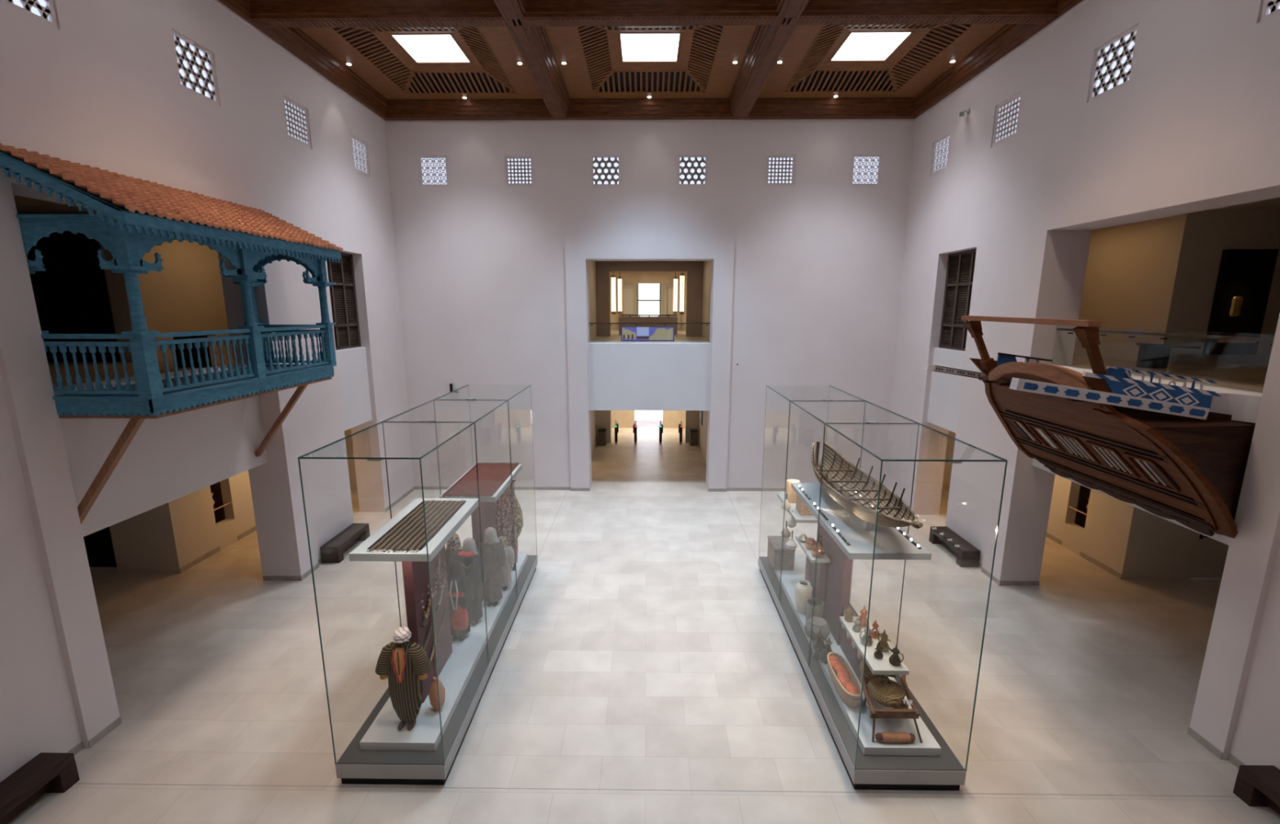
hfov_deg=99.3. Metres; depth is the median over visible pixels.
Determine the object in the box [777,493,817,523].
display shelf
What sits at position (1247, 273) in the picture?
doorway
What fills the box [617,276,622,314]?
lantern
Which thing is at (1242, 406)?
trim
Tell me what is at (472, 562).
mannequin
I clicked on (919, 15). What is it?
cross beam
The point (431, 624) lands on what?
curved dagger
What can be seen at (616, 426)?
turnstile
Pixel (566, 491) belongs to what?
trim
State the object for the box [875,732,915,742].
roll
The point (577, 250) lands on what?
door surround
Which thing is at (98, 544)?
door
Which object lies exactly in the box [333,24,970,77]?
ceiling
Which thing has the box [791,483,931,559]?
display shelf
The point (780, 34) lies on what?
ceiling beam
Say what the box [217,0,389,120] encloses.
ceiling beam
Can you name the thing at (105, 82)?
wall
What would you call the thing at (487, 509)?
divider
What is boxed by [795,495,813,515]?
box
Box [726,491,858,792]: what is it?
trim
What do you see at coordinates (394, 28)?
grille
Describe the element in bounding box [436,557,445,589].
necklace
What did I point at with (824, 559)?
display shelf
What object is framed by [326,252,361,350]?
window
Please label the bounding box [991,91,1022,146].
window
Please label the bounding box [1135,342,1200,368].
desk
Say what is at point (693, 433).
litter bin
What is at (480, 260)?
wall
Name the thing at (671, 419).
wall
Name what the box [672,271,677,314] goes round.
lantern
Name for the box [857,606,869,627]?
coffee pot
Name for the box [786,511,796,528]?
flask
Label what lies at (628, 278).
wall
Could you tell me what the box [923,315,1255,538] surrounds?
stern
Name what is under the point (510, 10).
ceiling beam
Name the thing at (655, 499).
trim
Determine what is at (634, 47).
skylight
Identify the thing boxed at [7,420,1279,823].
floor
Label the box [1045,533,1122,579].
baseboard
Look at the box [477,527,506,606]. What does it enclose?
mannequin
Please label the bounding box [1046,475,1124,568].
wall
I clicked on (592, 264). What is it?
wall
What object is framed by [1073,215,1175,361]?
wall
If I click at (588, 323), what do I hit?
railing
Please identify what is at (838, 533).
track
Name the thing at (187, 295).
wall
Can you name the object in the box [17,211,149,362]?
wall
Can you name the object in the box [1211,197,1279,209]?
ceiling
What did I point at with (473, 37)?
grille
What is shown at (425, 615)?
necklace
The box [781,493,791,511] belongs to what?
flask
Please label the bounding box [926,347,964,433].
wall panel
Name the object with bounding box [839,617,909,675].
display shelf
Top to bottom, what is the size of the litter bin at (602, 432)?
0.720 m
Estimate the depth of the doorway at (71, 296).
11.66 m
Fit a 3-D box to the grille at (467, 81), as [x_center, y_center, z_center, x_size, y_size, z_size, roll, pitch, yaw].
[-5.174,-9.241,15.190,3.240,0.284,0.930,0,11,1]
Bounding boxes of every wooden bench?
[0,752,79,823]
[320,523,369,563]
[928,526,980,567]
[1232,765,1279,815]
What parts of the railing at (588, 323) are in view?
handrail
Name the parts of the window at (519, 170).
frosted pane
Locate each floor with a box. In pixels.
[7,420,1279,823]
[589,330,709,342]
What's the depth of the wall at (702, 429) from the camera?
22.80 m
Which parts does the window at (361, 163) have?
frosted pane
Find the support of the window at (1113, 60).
in the wall at (1205, 80)
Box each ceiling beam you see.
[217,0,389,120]
[494,0,566,119]
[731,0,808,119]
[911,0,1083,119]
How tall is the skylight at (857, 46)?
0.042 m
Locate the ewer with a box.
[819,638,833,664]
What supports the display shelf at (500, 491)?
on the divider at (487, 509)
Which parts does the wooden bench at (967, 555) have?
leg, panel, leg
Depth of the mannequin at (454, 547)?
10.07 m
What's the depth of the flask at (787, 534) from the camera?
11.20 m
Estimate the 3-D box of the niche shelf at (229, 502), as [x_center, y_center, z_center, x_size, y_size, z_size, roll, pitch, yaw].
[-11.330,2.467,14.239,0.780,0.035,0.590,0,11,1]
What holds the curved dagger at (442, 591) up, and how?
attached to the divider at (415, 574)
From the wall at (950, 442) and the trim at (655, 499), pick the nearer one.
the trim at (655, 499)
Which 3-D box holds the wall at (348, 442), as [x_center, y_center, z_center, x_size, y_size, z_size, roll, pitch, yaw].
[-9.878,1.196,19.186,2.400,2.840,0.200,0,11,1]
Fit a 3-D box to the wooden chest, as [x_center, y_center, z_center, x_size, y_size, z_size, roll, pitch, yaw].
[3.212,3.218,12.401,0.470,0.530,0.710,0,11,1]
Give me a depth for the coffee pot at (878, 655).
7.72 m
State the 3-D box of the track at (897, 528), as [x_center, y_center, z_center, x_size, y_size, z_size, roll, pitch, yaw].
[3.949,1.843,8.016,0.040,0.038,0.750,0,11,1]
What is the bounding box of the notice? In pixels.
[699,410,702,425]
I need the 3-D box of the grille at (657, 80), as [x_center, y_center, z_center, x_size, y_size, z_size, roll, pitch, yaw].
[0.266,-9.225,15.126,3.240,0.284,0.930,0,11,1]
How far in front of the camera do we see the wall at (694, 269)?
21.86 m
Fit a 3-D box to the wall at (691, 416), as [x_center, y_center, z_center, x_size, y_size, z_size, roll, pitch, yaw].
[2.513,0.036,25.277,0.770,2.850,0.200,0,11,1]
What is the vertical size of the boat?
0.775 m
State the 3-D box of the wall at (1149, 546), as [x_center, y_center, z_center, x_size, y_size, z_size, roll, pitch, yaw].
[13.281,2.488,12.503,4.120,2.840,0.250,0,11,1]
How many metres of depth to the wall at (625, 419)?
28.58 m
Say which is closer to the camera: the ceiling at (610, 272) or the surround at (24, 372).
the surround at (24, 372)
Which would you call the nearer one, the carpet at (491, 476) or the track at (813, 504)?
the track at (813, 504)
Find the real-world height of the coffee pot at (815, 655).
0.260 m
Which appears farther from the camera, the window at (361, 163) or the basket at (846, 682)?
the window at (361, 163)
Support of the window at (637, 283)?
in the wall at (628, 278)
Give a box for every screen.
[618,284,635,316]
[621,326,674,341]
[662,284,679,330]
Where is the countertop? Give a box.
[618,315,677,334]
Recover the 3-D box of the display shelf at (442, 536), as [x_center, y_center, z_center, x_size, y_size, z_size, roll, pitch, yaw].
[-3.298,1.728,8.241,1.080,0.110,2.140,0,11,1]
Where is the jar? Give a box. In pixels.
[795,580,812,614]
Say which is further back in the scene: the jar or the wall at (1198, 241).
the wall at (1198, 241)
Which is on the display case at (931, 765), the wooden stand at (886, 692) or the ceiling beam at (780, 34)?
the wooden stand at (886, 692)
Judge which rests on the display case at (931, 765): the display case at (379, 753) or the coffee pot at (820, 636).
the coffee pot at (820, 636)
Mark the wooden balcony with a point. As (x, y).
(135, 216)
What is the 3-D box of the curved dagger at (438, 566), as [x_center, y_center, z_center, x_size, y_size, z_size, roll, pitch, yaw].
[-3.171,2.466,8.515,0.052,0.408,0.239,0,11,1]
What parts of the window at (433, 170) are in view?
frosted pane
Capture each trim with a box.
[224,0,502,18]
[252,16,1057,26]
[262,26,551,118]
[336,346,372,431]
[437,491,567,787]
[516,0,785,17]
[528,25,773,117]
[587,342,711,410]
[655,498,684,499]
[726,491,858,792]
[747,23,1043,116]
[800,0,1076,15]
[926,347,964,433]
[1054,364,1262,423]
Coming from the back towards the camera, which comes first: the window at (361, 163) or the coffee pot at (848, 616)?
the window at (361, 163)
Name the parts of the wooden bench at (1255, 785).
leg, panel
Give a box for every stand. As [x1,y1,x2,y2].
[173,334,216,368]
[859,660,922,743]
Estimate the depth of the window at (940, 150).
15.17 m
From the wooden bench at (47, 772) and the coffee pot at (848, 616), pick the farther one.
the coffee pot at (848, 616)
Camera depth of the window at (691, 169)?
16.90 m
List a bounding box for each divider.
[401,546,452,703]
[471,502,497,601]
[804,556,826,618]
[817,522,852,645]
[840,605,863,682]
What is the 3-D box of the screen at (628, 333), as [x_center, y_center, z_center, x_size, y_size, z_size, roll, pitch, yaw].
[0.275,-2.761,19.203,1.880,0.500,0.075,0,11,1]
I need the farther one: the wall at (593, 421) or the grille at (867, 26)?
the wall at (593, 421)
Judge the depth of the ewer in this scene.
8.93 m
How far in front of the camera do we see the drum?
11.75 m
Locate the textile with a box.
[494,480,517,559]
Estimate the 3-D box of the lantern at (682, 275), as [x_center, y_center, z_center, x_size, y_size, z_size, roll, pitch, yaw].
[1.751,-5.133,22.619,0.193,2.100,0.193,-10,15,-43]
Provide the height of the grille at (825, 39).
0.284 m
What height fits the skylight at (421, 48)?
0.042 m
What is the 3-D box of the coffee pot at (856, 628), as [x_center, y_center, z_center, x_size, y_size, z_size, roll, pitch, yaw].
[3.343,3.268,8.382,0.171,0.240,0.125,0,11,1]
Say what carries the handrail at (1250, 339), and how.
on the parapet at (1242, 376)
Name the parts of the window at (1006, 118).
frosted pane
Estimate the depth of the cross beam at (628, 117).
16.41 m
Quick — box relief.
[1229,296,1243,317]
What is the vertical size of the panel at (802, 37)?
0.286 m
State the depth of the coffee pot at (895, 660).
7.58 m
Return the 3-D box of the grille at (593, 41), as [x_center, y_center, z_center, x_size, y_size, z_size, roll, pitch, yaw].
[-1.063,-8.935,13.600,0.650,0.284,4.040,0,11,1]
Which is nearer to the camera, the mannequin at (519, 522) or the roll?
the roll
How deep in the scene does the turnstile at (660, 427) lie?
25.07 m
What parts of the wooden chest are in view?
lid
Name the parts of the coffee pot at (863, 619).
lid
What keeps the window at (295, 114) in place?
in the wall at (105, 82)
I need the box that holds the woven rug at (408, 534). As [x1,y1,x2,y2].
[366,499,466,552]
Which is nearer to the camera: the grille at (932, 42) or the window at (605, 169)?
the grille at (932, 42)
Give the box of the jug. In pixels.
[815,534,823,546]
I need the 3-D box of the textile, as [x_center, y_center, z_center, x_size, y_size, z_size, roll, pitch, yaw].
[-2.822,2.281,11.422,0.500,1.770,0.072,0,11,1]
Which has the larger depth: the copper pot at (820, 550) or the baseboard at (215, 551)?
the baseboard at (215, 551)
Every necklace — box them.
[420,585,430,618]
[428,570,436,598]
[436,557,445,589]
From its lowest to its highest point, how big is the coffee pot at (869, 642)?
0.320 m
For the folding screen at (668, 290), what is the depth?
28.30 m
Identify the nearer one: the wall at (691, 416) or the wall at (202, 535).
the wall at (202, 535)
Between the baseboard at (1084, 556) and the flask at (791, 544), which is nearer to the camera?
the flask at (791, 544)
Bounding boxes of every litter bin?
[598,428,606,445]
[688,429,697,446]
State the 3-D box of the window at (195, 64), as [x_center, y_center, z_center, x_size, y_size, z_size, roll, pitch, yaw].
[-8.003,-6.146,9.738,0.090,0.910,0.920,0,11,1]
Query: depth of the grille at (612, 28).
12.45 m
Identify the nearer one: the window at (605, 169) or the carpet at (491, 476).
the carpet at (491, 476)
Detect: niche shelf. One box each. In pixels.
[213,502,231,511]
[1068,506,1086,515]
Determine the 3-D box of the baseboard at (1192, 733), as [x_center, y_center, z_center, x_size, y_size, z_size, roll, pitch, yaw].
[8.588,4.609,8.655,0.902,0.110,20.480,0,11,1]
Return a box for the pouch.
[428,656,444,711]
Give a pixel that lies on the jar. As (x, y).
(803, 589)
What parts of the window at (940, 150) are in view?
frosted pane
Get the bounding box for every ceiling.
[13,195,97,211]
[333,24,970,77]
[609,271,686,272]
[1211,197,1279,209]
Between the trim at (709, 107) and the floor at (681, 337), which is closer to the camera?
the trim at (709, 107)
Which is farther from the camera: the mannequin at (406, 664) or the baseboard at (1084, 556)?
the baseboard at (1084, 556)
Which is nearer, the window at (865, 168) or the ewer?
the ewer
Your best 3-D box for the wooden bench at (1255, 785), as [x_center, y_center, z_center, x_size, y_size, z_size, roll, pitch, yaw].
[7.940,4.902,6.295,0.440,0.420,1.520,0,11,1]
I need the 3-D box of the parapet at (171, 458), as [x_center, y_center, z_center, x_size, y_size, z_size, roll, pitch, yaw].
[-11.664,0.071,11.663,6.800,2.190,14.600,0,11,1]
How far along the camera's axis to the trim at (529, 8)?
10.63 m
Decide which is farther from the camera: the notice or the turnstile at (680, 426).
the turnstile at (680, 426)
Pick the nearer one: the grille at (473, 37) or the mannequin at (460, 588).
the mannequin at (460, 588)
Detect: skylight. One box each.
[387,33,472,64]
[617,32,682,62]
[827,31,915,62]
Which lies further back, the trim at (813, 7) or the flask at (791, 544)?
the flask at (791, 544)
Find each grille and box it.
[329,27,413,93]
[356,26,461,31]
[404,71,516,93]
[457,26,516,93]
[575,26,613,93]
[593,70,706,93]
[597,25,703,30]
[686,25,724,92]
[782,25,844,92]
[783,69,896,92]
[840,24,946,29]
[888,24,974,91]
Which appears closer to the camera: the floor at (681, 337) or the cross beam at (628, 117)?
the cross beam at (628, 117)
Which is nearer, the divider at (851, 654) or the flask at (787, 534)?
the divider at (851, 654)
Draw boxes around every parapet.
[48,352,267,537]
[1031,355,1268,546]
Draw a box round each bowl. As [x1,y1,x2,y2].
[798,533,808,542]
[804,537,815,550]
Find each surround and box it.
[0,128,318,748]
[564,237,734,491]
[982,134,1279,759]
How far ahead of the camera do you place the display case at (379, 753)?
7.72 m
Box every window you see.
[0,0,58,29]
[171,29,219,105]
[282,94,311,148]
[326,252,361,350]
[351,134,369,177]
[417,155,448,186]
[504,155,533,186]
[591,155,620,186]
[637,283,661,316]
[677,155,707,186]
[764,155,795,186]
[849,154,882,186]
[930,133,950,175]
[938,248,976,351]
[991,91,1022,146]
[1088,24,1138,102]
[1258,0,1279,22]
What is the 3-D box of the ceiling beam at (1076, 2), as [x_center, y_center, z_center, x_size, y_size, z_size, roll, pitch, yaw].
[8.171,-7.484,6.299,0.149,1.050,20.579,0,11,1]
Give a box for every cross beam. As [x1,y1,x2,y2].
[250,17,507,27]
[386,81,553,120]
[524,15,777,26]
[566,89,733,119]
[746,77,915,119]
[795,14,1056,25]
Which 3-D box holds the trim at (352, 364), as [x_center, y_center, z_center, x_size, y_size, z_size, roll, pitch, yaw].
[-8.350,-0.670,15.181,0.660,2.170,1.770,0,11,1]
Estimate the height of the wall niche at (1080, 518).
2.840 m
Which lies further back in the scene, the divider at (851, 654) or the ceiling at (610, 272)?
the ceiling at (610, 272)
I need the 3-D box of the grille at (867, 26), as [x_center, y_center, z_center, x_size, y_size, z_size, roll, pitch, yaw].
[5.667,-8.620,11.978,3.240,0.284,0.930,0,11,1]
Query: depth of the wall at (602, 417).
25.32 m
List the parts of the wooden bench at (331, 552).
leg, panel, leg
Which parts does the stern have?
gallery panel, edge moulding, gallery rail, rail moulding, gallery panel, scroll trim, rope rail, edge moulding, gallery rail, bulwark panel, edge moulding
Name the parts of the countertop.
handrail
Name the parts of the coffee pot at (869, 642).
lid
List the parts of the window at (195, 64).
frosted pane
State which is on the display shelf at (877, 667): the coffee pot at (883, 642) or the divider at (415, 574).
the coffee pot at (883, 642)
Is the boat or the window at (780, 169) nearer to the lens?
the boat
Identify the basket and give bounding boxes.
[826,652,861,707]
[893,701,908,709]
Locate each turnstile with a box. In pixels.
[614,421,618,444]
[633,421,636,444]
[658,421,662,444]
[678,421,682,444]
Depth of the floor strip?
7.11 m
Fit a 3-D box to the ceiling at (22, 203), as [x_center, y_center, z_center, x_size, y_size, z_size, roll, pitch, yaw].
[-11.911,-4.208,10.798,6.300,0.200,14.700,0,11,1]
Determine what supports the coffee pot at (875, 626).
on the display shelf at (877, 667)
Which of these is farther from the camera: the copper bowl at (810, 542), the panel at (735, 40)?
the panel at (735, 40)
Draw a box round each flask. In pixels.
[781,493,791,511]
[781,520,791,537]
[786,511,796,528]
[786,530,797,550]
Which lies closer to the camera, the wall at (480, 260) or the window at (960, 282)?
the window at (960, 282)
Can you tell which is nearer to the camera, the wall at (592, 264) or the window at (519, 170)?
the window at (519, 170)
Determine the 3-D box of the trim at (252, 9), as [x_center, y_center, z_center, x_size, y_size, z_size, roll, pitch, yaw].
[-5.263,-7.529,8.086,5.040,0.450,5.380,0,11,1]
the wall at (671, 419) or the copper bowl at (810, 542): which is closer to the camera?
the copper bowl at (810, 542)
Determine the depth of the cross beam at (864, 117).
16.39 m
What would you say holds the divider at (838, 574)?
on the display case at (931, 765)
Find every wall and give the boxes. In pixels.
[0,0,414,782]
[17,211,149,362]
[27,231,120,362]
[109,498,188,573]
[140,240,231,360]
[177,470,256,563]
[344,428,356,485]
[385,120,915,488]
[588,261,596,340]
[591,410,596,454]
[595,261,703,337]
[595,410,611,443]
[609,272,686,330]
[610,410,634,427]
[662,410,685,428]
[684,410,698,443]
[697,410,707,463]
[702,261,711,340]
[883,0,1279,769]
[942,430,955,488]
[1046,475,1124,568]
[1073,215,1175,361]
[1112,503,1199,579]
[1152,209,1279,364]
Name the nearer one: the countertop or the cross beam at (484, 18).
the cross beam at (484, 18)
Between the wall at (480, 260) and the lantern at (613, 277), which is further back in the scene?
the lantern at (613, 277)
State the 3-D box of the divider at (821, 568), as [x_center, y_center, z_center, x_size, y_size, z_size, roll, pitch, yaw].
[3.374,3.224,10.476,0.120,1.240,0.850,0,11,1]
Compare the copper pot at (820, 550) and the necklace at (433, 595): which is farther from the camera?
the copper pot at (820, 550)
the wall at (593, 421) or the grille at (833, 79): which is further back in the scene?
the wall at (593, 421)
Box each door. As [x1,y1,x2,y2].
[83,526,116,567]
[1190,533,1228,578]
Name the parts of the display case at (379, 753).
frame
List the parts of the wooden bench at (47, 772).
panel, leg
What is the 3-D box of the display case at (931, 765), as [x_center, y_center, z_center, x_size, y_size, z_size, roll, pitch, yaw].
[3.535,2.166,9.681,1.437,4.518,6.152,0,11,1]
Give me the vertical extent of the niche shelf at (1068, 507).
0.035 m
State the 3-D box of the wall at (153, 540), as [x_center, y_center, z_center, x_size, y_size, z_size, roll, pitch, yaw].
[-12.997,2.410,12.813,4.120,2.840,0.250,0,11,1]
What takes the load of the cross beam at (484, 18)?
attached to the ceiling at (885, 24)
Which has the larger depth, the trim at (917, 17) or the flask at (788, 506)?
the flask at (788, 506)
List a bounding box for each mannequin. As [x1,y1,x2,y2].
[375,626,431,730]
[444,533,462,574]
[447,560,473,641]
[456,537,485,626]
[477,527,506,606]
[497,536,515,591]
[511,495,523,570]
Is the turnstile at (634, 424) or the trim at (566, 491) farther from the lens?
the turnstile at (634, 424)
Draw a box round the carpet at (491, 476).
[441,462,518,497]
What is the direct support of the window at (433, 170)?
in the wall at (480, 260)
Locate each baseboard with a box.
[66,486,414,755]
[179,526,256,573]
[414,486,864,492]
[903,507,1245,768]
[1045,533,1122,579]
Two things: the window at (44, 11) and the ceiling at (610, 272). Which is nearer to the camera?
the window at (44, 11)
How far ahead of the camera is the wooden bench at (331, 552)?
13.85 m
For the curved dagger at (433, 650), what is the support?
attached to the divider at (415, 574)
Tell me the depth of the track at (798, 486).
9.97 m
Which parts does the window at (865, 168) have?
frosted pane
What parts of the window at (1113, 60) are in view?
frosted pane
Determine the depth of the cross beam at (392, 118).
16.48 m
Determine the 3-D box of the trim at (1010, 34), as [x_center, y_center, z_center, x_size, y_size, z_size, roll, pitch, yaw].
[5.686,-8.572,13.585,5.000,0.450,5.360,0,11,1]
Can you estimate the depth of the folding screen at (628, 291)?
28.30 m
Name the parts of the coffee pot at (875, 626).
lid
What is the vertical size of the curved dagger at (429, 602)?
0.386 m
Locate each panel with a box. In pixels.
[298,26,542,99]
[543,25,756,98]
[757,23,1006,97]
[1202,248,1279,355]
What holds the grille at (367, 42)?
attached to the panel at (500, 39)
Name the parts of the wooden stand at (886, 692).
rail, leg, rail, leg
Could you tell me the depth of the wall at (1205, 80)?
11.26 m
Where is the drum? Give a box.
[786,479,800,503]
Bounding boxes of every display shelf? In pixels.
[349,498,479,561]
[439,463,522,502]
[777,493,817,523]
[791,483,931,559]
[795,536,830,563]
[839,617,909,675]
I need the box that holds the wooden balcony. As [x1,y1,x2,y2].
[0,142,342,524]
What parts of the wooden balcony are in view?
plate, handrail, plinth rail, handrail, handrail, handrail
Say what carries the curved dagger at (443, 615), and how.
attached to the divider at (415, 574)
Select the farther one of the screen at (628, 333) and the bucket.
the screen at (628, 333)
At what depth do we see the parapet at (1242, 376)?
10.15 m
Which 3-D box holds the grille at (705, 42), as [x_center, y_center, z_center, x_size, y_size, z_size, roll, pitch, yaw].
[1.556,-8.927,13.569,0.650,0.284,4.040,0,11,1]
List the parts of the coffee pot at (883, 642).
lid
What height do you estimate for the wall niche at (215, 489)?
2.840 m
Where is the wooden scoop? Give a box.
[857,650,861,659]
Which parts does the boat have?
thole post, thole post, thole post, thole post, thole post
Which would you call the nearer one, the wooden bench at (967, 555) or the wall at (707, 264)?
the wooden bench at (967, 555)
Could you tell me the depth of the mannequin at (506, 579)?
11.18 m
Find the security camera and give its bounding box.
[959,109,970,116]
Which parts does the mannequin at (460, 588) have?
sash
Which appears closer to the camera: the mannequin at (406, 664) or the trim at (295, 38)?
the mannequin at (406, 664)
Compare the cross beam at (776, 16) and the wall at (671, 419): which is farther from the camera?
the wall at (671, 419)
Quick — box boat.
[810,440,923,529]
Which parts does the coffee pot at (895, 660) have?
lid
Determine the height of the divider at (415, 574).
2.450 m
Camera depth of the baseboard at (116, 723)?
12.55 m
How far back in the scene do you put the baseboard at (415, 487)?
18.77 m
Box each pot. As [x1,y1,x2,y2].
[804,617,830,642]
[811,542,825,557]
[812,628,826,653]
[812,644,820,660]
[844,607,855,622]
[850,617,862,632]
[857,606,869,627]
[859,626,877,646]
[870,621,879,639]
[874,642,883,659]
[876,629,891,652]
[885,644,903,666]
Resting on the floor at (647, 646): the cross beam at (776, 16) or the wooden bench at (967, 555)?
the wooden bench at (967, 555)
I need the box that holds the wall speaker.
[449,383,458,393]
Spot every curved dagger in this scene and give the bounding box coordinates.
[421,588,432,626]
[423,609,434,651]
[429,633,436,663]
[434,580,444,614]
[435,554,439,584]
[435,605,445,642]
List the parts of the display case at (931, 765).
frame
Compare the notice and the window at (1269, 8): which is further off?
the notice
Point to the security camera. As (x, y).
(961, 113)
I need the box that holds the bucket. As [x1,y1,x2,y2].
[805,597,823,622]
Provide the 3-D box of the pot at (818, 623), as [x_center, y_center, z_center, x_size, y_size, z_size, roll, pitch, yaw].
[3.122,3.848,9.575,0.440,0.348,0.440,0,11,1]
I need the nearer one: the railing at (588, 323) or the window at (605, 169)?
the window at (605, 169)
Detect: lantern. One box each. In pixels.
[610,271,616,314]
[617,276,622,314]
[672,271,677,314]
[679,271,684,314]
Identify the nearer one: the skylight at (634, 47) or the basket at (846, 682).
the basket at (846, 682)
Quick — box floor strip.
[75,783,1237,797]
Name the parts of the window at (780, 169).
frosted pane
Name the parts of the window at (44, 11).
frosted pane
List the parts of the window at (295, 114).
frosted pane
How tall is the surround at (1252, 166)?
8.380 m
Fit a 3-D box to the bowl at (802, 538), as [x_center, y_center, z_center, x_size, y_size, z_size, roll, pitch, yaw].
[3.178,2.445,10.558,0.200,0.140,0.200,0,11,1]
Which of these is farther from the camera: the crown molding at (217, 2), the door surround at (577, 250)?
the door surround at (577, 250)
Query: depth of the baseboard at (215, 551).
13.72 m
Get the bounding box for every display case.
[297,384,537,785]
[758,385,1007,791]
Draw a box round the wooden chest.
[767,536,795,570]
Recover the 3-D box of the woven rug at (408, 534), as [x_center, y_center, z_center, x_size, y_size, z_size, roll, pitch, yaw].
[-3.284,1.670,8.188,0.720,0.021,2.019,0,11,1]
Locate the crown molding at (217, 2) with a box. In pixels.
[212,0,1088,123]
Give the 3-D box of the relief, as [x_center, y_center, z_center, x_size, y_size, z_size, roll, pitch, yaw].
[12.421,-2.199,11.319,0.220,0.430,0.088,0,11,1]
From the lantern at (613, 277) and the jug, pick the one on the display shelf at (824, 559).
the jug
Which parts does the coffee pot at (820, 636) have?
lid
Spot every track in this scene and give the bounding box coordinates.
[797,484,810,499]
[812,502,828,520]
[830,524,850,546]
[895,527,921,549]

